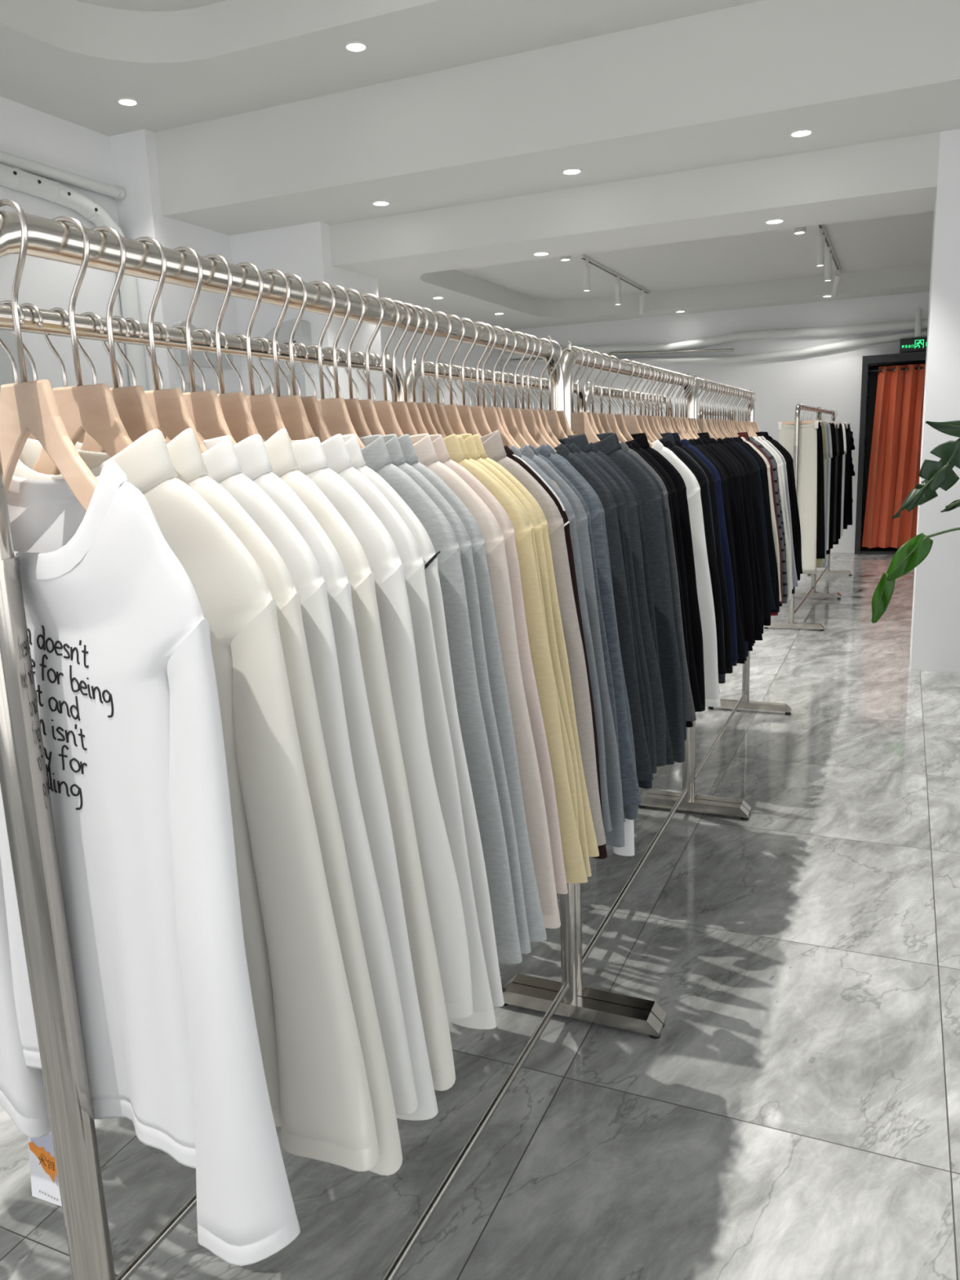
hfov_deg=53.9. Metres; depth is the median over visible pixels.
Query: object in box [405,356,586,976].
clothing rack
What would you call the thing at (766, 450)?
sweatshirt
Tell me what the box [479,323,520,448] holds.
clothes hanger
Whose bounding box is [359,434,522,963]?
sweatshirt
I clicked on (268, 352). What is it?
clothes hanger
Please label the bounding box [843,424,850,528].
trousers
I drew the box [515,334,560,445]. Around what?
clothes hanger
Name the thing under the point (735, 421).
clothes hanger
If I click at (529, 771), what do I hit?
sweatshirt
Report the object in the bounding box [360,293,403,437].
clothes hanger
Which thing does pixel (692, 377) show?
clothes hanger
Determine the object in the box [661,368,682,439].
clothes hanger
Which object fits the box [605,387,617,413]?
clothes hanger
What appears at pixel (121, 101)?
diffuser
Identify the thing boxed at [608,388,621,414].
clothes hanger
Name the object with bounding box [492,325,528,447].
clothes hanger
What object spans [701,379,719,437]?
clothes hanger
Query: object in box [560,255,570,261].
lamp
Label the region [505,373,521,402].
clothes hanger
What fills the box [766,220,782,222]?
diffuser
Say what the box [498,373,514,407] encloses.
clothes hanger
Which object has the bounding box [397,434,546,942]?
sweatshirt
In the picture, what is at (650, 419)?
clothes hanger
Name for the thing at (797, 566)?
sweatshirt
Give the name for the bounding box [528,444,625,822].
sweatshirt
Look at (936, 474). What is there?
potted plant
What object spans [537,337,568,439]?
clothes hanger
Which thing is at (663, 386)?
clothes hanger
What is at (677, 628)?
sweatshirt
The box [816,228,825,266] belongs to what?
track spotlight
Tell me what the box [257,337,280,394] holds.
clothes hanger
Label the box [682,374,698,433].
clothes hanger
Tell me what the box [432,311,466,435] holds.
clothes hanger
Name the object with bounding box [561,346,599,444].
clothes hanger
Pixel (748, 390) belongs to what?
clothes hanger
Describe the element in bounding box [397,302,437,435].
clothes hanger
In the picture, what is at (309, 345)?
clothes hanger
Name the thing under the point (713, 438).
sweatshirt
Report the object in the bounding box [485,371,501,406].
clothes hanger
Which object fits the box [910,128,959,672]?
wall pillar
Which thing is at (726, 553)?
sweatshirt
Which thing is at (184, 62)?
ceiling
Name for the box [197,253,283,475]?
clothes hanger
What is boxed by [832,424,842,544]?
trousers
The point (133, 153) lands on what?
wall pillar
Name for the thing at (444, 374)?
clothes hanger
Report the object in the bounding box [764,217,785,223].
recessed light
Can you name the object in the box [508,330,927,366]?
pipe
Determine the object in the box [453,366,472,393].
clothes hanger
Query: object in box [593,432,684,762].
sweatshirt
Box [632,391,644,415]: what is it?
clothes hanger
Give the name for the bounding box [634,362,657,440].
clothes hanger
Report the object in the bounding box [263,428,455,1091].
sweatshirt
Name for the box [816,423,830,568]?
trousers
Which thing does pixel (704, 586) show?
sweatshirt
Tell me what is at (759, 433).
sweatshirt
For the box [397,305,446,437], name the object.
clothes hanger
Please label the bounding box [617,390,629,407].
clothes hanger
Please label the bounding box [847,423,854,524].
skirt
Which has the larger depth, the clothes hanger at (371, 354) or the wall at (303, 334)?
the wall at (303, 334)
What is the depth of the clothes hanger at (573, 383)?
3.47 m
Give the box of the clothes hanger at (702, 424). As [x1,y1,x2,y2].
[692,377,717,440]
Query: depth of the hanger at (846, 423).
9.00 m
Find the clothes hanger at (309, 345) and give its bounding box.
[299,344,324,397]
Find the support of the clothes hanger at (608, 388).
hanging from the clothing rack at (588, 390)
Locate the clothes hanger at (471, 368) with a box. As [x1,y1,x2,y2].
[459,367,475,406]
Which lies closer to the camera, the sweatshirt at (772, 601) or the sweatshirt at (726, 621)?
the sweatshirt at (726, 621)
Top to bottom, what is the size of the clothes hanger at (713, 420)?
0.313 m
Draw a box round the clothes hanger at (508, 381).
[492,372,509,408]
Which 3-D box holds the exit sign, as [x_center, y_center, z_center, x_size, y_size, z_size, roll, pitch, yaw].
[4.975,-3.339,10.675,0.420,0.145,0.131,3,13,24]
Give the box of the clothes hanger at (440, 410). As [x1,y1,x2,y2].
[417,307,453,436]
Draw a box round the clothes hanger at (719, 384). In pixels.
[712,382,729,437]
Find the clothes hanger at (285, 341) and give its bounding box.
[277,340,297,395]
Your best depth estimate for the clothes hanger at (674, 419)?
3.05 m
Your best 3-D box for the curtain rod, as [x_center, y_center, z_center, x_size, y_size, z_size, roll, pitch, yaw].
[4.947,-3.094,10.765,0.976,0.021,0.022,3,13,24]
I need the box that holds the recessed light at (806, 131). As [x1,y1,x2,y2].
[789,128,813,137]
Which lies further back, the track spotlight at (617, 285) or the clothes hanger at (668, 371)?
the track spotlight at (617, 285)
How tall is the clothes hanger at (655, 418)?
0.313 m
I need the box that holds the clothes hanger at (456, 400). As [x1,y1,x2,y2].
[445,365,461,405]
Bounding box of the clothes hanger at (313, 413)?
[284,273,331,442]
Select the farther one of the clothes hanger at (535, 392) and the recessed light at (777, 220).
the recessed light at (777, 220)
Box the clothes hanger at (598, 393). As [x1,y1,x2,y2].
[590,385,599,413]
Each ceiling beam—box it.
[154,0,959,235]
[329,132,940,279]
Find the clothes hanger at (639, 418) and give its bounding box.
[627,360,654,443]
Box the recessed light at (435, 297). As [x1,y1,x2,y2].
[431,296,444,298]
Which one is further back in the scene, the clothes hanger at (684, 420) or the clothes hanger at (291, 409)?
the clothes hanger at (684, 420)
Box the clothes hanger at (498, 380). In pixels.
[484,370,499,406]
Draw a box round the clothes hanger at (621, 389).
[614,389,627,413]
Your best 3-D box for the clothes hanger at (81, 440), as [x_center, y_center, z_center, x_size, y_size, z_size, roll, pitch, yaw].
[-0.604,-0.325,1.390,0.327,0.313,0.009,3,13,25]
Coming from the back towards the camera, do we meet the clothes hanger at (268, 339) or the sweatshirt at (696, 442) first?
the sweatshirt at (696, 442)
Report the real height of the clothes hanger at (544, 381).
0.313 m
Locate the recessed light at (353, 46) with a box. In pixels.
[344,40,368,52]
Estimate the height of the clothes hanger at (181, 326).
0.313 m
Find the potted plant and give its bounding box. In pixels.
[871,420,959,622]
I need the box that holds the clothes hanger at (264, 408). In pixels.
[234,262,293,443]
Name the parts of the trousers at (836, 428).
trouser leg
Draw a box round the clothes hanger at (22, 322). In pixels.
[0,300,37,439]
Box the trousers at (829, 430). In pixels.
[826,423,832,550]
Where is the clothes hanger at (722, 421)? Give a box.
[715,382,733,437]
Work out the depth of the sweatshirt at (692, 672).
2.37 m
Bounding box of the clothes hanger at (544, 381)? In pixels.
[529,377,546,409]
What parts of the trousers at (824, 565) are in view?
trouser leg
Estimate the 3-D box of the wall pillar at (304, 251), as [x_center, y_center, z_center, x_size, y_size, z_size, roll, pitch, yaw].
[-1.585,-1.566,7.566,1.480,3.020,0.770,3,13,24]
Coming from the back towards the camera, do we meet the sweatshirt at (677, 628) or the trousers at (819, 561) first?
the trousers at (819, 561)
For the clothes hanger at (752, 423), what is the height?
0.313 m
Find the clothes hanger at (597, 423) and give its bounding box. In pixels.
[573,349,604,435]
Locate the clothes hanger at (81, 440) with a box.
[43,307,85,443]
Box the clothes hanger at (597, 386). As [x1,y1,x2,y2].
[591,386,603,412]
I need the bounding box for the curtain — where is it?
[862,364,925,548]
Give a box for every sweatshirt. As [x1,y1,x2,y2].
[0,460,300,1266]
[6,429,379,1171]
[74,427,402,1175]
[164,434,438,1120]
[201,435,417,1115]
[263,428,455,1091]
[263,436,473,1018]
[320,433,496,1029]
[342,433,504,1007]
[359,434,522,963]
[382,434,531,953]
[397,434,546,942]
[409,433,560,928]
[429,434,568,893]
[442,435,578,834]
[443,433,587,883]
[456,433,591,876]
[472,434,599,857]
[480,430,606,845]
[503,445,607,858]
[509,445,612,832]
[518,444,624,847]
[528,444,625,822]
[535,444,641,805]
[545,444,638,856]
[554,443,653,781]
[557,433,666,766]
[564,443,652,788]
[569,443,656,773]
[589,442,674,764]
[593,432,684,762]
[613,433,686,741]
[619,441,696,720]
[625,440,693,727]
[628,432,705,711]
[630,440,702,711]
[651,440,720,706]
[658,432,724,683]
[659,440,719,693]
[664,439,726,674]
[671,432,728,605]
[674,439,733,673]
[680,439,737,659]
[684,439,736,666]
[685,439,737,662]
[688,438,746,661]
[692,438,744,663]
[695,438,753,641]
[697,432,754,645]
[698,438,748,657]
[701,438,755,643]
[704,438,752,650]
[710,437,762,640]
[712,437,763,632]
[716,437,763,634]
[722,437,770,619]
[728,437,770,626]
[729,437,775,609]
[732,436,777,606]
[735,436,777,613]
[736,431,782,604]
[737,436,779,612]
[741,436,782,600]
[742,436,782,615]
[746,431,782,606]
[748,436,787,603]
[751,436,786,559]
[752,436,791,599]
[754,435,791,579]
[755,431,795,593]
[755,435,789,542]
[757,435,793,589]
[760,435,798,586]
[761,435,798,585]
[764,431,799,580]
[764,435,799,574]
[768,435,802,573]
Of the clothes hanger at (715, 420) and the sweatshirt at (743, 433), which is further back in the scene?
the sweatshirt at (743, 433)
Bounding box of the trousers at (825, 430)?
[822,422,828,562]
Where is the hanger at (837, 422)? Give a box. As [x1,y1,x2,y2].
[822,408,839,428]
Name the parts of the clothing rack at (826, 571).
rail, post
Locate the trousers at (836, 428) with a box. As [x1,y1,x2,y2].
[833,423,839,542]
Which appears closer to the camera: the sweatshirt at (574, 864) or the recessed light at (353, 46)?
the sweatshirt at (574, 864)
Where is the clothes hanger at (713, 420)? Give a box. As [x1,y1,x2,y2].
[703,380,723,439]
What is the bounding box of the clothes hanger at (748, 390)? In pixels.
[742,390,757,435]
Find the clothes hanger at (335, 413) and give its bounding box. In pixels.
[309,280,364,448]
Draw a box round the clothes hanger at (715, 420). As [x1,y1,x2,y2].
[706,380,724,438]
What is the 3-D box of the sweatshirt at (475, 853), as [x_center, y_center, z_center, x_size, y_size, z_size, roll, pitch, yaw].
[-0.226,0.094,1.285,0.567,0.725,0.036,5,14,31]
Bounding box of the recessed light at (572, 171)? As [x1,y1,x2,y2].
[561,167,582,174]
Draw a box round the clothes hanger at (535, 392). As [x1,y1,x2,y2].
[533,377,548,408]
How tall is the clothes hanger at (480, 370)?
0.313 m
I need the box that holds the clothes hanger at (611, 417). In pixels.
[600,353,626,442]
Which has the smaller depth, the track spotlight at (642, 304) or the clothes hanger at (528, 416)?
the clothes hanger at (528, 416)
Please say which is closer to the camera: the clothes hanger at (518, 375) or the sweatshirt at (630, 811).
the sweatshirt at (630, 811)
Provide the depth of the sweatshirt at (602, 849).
1.56 m
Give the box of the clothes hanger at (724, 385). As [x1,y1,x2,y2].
[717,383,735,437]
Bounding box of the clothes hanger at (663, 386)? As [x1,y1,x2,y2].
[657,368,674,432]
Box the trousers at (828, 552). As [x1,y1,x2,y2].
[826,422,834,554]
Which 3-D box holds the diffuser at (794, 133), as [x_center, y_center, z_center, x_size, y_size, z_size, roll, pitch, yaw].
[1.726,-2.724,5.075,0.093,0.002,0.093,-8,13,-28]
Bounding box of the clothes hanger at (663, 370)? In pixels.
[655,367,672,432]
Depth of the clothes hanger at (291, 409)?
1.15 m
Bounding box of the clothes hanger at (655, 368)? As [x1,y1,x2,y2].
[648,365,665,433]
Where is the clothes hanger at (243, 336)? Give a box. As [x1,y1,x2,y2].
[225,333,245,391]
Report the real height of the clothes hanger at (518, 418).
0.313 m
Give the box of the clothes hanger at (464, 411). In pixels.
[447,314,481,436]
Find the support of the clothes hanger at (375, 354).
hanging from the clothing rack at (55, 322)
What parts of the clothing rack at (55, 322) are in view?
rail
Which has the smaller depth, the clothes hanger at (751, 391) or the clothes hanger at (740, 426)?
the clothes hanger at (740, 426)
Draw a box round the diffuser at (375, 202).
[373,201,387,204]
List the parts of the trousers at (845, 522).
trouser leg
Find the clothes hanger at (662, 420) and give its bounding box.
[652,366,669,432]
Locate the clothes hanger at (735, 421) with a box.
[727,386,740,432]
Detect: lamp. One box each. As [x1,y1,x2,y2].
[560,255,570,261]
[793,226,805,234]
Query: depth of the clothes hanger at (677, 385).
3.11 m
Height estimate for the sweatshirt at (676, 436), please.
0.716 m
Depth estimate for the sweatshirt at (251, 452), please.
0.98 m
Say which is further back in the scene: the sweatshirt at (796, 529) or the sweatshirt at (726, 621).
the sweatshirt at (796, 529)
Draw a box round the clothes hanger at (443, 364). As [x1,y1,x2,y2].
[431,363,448,404]
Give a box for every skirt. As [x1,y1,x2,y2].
[816,422,825,558]
[843,423,848,520]
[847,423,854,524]
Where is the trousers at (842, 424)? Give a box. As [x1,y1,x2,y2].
[840,423,846,536]
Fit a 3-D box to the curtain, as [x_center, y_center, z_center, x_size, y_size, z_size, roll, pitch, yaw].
[4.984,-2.115,10.966,0.944,2.098,0.112,3,13,24]
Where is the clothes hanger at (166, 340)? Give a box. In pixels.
[143,321,169,439]
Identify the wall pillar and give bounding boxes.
[109,128,243,394]
[230,221,383,401]
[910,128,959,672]
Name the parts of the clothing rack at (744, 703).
post, rail, post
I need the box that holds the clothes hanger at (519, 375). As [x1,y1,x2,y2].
[511,374,526,408]
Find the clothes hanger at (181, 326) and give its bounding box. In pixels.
[165,324,193,392]
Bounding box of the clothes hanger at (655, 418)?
[644,364,663,433]
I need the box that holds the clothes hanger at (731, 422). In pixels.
[723,384,738,436]
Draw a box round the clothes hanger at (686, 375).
[680,373,699,438]
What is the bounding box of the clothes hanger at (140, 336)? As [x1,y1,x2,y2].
[114,317,164,439]
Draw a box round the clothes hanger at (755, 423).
[748,391,759,431]
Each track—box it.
[579,253,649,293]
[817,224,841,272]
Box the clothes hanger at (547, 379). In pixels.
[542,378,548,410]
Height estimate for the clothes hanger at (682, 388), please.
0.313 m
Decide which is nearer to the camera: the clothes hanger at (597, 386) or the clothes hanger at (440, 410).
the clothes hanger at (440, 410)
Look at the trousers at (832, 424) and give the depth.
7.82 m
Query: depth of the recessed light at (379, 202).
6.17 m
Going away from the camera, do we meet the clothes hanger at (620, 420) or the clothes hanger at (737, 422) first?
the clothes hanger at (620, 420)
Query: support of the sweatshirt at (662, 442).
in the clothing rack at (571, 357)
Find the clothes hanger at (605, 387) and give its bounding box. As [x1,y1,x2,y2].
[597,386,608,413]
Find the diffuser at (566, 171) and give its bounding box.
[564,169,579,173]
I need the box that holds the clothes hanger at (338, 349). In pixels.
[324,348,346,397]
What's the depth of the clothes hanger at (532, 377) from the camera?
3.06 m
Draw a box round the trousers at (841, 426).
[838,423,844,538]
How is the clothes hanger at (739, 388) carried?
hanging from the clothing rack at (744, 703)
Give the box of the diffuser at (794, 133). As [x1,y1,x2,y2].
[791,130,810,136]
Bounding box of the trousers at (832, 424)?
[830,422,836,548]
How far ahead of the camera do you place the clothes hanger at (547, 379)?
3.24 m
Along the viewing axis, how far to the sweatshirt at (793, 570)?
4.40 m
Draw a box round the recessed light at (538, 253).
[532,251,550,255]
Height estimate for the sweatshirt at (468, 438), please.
0.698 m
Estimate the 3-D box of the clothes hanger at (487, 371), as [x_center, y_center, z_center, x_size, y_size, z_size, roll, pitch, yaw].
[0.020,-0.632,2.776,0.327,0.313,0.009,3,13,25]
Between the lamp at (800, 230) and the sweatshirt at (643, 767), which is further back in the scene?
the lamp at (800, 230)
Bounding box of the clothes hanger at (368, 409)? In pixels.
[332,288,385,435]
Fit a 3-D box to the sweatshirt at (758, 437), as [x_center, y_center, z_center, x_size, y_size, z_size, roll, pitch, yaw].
[1.217,-0.602,4.470,0.539,0.702,0.052,5,14,33]
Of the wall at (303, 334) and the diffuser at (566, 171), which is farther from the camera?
the wall at (303, 334)
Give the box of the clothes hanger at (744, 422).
[737,388,753,436]
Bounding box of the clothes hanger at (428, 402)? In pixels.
[417,361,435,403]
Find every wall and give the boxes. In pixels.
[0,96,129,388]
[173,320,233,392]
[259,319,314,396]
[380,325,502,408]
[502,291,929,552]
[861,361,925,542]
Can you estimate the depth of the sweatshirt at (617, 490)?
1.91 m
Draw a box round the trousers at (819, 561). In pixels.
[816,422,826,567]
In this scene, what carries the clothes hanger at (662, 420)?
hanging from the clothing rack at (571, 357)
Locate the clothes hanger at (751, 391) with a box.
[746,391,757,431]
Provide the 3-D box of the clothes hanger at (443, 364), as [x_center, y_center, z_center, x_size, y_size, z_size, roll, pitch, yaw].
[-0.095,-0.575,2.519,0.327,0.313,0.008,3,13,24]
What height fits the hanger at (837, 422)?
0.179 m
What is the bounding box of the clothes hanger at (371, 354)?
[355,352,377,388]
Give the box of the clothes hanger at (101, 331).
[77,311,104,384]
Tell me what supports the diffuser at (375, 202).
attached to the recessed light at (379, 202)
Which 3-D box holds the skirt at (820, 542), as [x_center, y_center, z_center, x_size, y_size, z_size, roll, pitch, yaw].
[2.390,-1.112,7.071,0.401,1.000,0.085,4,13,28]
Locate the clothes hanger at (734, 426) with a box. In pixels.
[724,385,737,432]
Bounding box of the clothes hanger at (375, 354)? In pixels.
[361,353,382,401]
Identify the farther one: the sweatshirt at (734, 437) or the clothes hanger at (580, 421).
the sweatshirt at (734, 437)
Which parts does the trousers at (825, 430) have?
trouser leg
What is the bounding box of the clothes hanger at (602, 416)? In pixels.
[588,351,620,443]
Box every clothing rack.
[0,210,662,1279]
[0,303,404,1279]
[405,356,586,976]
[502,341,749,1027]
[585,382,673,417]
[640,374,791,815]
[697,410,732,420]
[763,402,840,631]
[795,408,852,595]
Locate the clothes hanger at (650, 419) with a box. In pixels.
[640,363,662,439]
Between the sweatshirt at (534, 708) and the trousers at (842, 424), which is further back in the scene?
the trousers at (842, 424)
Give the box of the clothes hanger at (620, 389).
[611,389,622,413]
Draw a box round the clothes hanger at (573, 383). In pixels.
[573,382,581,412]
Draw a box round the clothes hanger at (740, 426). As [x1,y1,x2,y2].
[732,386,744,431]
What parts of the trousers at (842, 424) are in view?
trouser leg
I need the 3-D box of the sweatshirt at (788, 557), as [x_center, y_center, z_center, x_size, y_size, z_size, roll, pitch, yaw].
[1.153,-0.557,4.322,0.543,0.726,0.048,3,13,26]
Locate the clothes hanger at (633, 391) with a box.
[626,391,639,414]
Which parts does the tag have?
panel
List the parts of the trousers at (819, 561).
trouser leg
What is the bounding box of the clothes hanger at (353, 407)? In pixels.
[324,284,371,437]
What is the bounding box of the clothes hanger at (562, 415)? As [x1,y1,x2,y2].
[545,340,573,435]
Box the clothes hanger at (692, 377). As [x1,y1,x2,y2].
[685,375,701,432]
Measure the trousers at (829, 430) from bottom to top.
1.000 m
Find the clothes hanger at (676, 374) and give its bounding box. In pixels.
[667,370,689,439]
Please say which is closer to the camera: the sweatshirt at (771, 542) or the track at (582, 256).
the sweatshirt at (771, 542)
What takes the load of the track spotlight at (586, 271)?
attached to the track at (582, 256)
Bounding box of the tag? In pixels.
[27,1133,62,1206]
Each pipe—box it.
[0,151,124,200]
[0,163,148,391]
[501,319,928,359]
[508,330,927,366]
[609,348,733,355]
[914,307,921,337]
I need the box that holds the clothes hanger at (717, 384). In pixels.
[710,381,728,437]
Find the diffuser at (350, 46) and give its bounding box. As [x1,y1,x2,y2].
[346,43,364,50]
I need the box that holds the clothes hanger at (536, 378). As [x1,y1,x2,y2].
[524,376,539,408]
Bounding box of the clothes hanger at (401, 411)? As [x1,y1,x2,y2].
[378,297,417,435]
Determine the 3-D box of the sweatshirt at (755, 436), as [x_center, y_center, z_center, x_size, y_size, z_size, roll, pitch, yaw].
[1.182,-0.595,4.396,0.532,0.684,0.041,4,13,29]
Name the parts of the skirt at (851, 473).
panel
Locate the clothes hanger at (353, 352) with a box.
[344,351,365,399]
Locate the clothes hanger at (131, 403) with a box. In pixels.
[80,225,190,481]
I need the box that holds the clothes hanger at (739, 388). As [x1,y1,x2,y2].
[734,387,751,436]
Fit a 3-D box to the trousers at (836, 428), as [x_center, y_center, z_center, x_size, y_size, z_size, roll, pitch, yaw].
[2.884,-1.340,8.095,0.350,1.000,0.068,3,13,24]
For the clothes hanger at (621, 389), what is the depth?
4.08 m
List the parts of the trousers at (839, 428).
trouser leg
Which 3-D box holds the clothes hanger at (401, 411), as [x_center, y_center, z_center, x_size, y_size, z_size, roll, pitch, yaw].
[-0.140,-0.347,1.411,0.327,0.313,0.009,4,13,29]
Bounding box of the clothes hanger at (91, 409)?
[32,215,158,493]
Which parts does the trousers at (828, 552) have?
trouser leg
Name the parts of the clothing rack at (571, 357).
post, rail, post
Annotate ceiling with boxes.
[0,0,762,136]
[377,210,933,329]
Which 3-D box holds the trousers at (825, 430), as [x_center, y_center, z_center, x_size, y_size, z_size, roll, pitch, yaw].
[2.492,-1.130,7.287,0.351,1.060,0.075,3,12,22]
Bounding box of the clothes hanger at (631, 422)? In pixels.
[621,359,653,447]
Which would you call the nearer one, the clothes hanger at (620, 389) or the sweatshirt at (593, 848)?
the sweatshirt at (593, 848)
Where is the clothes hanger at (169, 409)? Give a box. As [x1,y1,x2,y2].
[134,236,207,453]
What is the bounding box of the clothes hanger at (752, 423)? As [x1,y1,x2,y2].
[745,391,756,432]
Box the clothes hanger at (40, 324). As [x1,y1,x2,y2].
[13,302,43,381]
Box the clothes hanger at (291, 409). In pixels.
[261,268,315,441]
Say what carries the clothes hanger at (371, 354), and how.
hanging from the clothing rack at (55, 322)
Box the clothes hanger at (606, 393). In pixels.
[593,386,607,409]
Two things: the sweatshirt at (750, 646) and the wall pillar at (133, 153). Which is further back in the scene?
the wall pillar at (133, 153)
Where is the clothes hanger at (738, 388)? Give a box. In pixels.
[733,387,749,436]
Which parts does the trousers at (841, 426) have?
trouser leg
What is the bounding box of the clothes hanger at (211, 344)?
[186,328,213,391]
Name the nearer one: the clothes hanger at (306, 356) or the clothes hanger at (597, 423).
the clothes hanger at (306, 356)
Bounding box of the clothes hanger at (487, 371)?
[479,369,493,407]
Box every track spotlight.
[582,259,590,291]
[614,276,621,305]
[639,289,645,313]
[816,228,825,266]
[824,246,832,280]
[831,269,841,297]
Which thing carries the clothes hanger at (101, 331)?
hanging from the clothing rack at (55, 322)
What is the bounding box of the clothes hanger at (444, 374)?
[426,362,445,392]
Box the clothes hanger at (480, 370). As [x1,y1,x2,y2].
[466,368,484,405]
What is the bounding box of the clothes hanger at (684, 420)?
[675,372,696,439]
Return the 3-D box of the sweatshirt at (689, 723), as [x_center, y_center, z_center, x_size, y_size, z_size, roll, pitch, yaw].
[0.294,-0.148,2.428,0.528,0.705,0.052,5,14,31]
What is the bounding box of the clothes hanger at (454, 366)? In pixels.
[441,364,461,404]
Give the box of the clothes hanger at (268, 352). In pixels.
[245,337,271,394]
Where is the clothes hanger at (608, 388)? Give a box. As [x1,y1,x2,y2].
[602,387,614,413]
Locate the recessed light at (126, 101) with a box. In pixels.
[116,97,138,106]
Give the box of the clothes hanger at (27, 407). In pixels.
[0,198,97,511]
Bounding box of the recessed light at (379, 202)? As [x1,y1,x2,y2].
[371,200,390,205]
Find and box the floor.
[0,542,959,1279]
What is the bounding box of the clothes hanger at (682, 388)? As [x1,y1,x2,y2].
[676,373,697,439]
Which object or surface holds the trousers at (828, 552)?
hanging from the hanger
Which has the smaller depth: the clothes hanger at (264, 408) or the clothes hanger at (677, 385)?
the clothes hanger at (264, 408)
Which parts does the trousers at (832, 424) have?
trouser leg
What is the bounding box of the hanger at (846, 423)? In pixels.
[831,409,848,428]
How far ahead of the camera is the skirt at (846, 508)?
8.88 m
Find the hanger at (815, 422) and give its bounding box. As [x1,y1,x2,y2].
[777,404,818,430]
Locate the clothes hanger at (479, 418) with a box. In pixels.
[460,317,491,436]
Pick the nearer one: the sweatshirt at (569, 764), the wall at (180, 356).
the sweatshirt at (569, 764)
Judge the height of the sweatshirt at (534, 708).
0.685 m
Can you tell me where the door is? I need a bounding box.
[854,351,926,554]
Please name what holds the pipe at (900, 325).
attached to the wall at (832, 380)
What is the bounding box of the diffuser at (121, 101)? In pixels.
[119,99,136,104]
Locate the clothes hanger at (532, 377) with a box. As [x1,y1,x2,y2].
[520,376,537,408]
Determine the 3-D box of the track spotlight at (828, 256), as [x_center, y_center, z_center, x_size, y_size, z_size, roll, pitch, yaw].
[3.257,-3.514,8.832,0.064,0.295,0.063,3,13,24]
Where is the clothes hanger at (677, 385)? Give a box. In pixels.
[671,371,692,439]
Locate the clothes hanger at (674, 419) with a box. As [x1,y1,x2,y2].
[665,369,688,439]
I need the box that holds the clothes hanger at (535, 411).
[519,333,557,448]
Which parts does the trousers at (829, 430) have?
trouser leg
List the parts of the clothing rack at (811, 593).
post, rail, post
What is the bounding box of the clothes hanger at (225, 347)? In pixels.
[202,330,228,393]
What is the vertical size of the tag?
0.195 m
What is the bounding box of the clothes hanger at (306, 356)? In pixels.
[284,342,308,396]
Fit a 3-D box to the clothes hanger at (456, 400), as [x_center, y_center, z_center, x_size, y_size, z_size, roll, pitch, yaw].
[-0.061,-0.592,2.595,0.327,0.313,0.008,4,13,27]
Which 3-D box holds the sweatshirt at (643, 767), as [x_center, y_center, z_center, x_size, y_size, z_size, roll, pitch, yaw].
[0.092,-0.062,1.958,0.546,0.671,0.039,4,13,27]
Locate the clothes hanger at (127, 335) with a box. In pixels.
[101,315,130,386]
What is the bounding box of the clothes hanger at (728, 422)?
[720,384,737,437]
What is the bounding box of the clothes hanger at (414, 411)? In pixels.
[385,300,429,435]
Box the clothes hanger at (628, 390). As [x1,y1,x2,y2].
[621,390,633,415]
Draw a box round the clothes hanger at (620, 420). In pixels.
[608,355,633,441]
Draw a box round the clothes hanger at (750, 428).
[742,389,757,436]
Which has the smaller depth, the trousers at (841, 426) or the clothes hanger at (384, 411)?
the clothes hanger at (384, 411)
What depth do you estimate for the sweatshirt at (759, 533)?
3.54 m
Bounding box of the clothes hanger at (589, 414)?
[572,347,599,434]
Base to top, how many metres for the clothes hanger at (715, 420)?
0.313 m
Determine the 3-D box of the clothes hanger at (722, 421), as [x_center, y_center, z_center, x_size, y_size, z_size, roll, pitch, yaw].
[0.963,-0.890,3.861,0.327,0.313,0.009,4,13,29]
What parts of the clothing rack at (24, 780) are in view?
post, rail, post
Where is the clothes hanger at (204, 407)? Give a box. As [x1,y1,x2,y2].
[164,246,236,444]
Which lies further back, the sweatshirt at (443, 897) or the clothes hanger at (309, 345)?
the clothes hanger at (309, 345)
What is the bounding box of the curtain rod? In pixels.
[867,367,923,372]
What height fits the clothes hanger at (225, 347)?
0.313 m
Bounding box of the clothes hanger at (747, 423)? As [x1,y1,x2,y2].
[739,389,754,436]
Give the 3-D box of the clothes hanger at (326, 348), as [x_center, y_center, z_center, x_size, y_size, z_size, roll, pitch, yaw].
[-0.315,-0.467,2.030,0.327,0.313,0.009,4,13,27]
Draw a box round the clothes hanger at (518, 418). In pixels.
[497,328,539,448]
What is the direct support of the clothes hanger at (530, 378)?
hanging from the clothing rack at (428, 369)
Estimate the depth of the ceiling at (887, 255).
10.07 m
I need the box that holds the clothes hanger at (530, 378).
[516,375,533,408]
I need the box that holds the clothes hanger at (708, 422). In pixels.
[699,378,719,439]
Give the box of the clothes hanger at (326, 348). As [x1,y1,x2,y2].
[317,346,339,398]
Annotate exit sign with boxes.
[899,337,927,352]
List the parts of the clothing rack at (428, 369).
rail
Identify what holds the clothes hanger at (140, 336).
hanging from the clothing rack at (55, 322)
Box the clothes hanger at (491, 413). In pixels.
[474,321,559,488]
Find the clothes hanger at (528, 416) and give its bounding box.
[513,331,556,452]
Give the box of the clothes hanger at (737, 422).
[729,386,742,432]

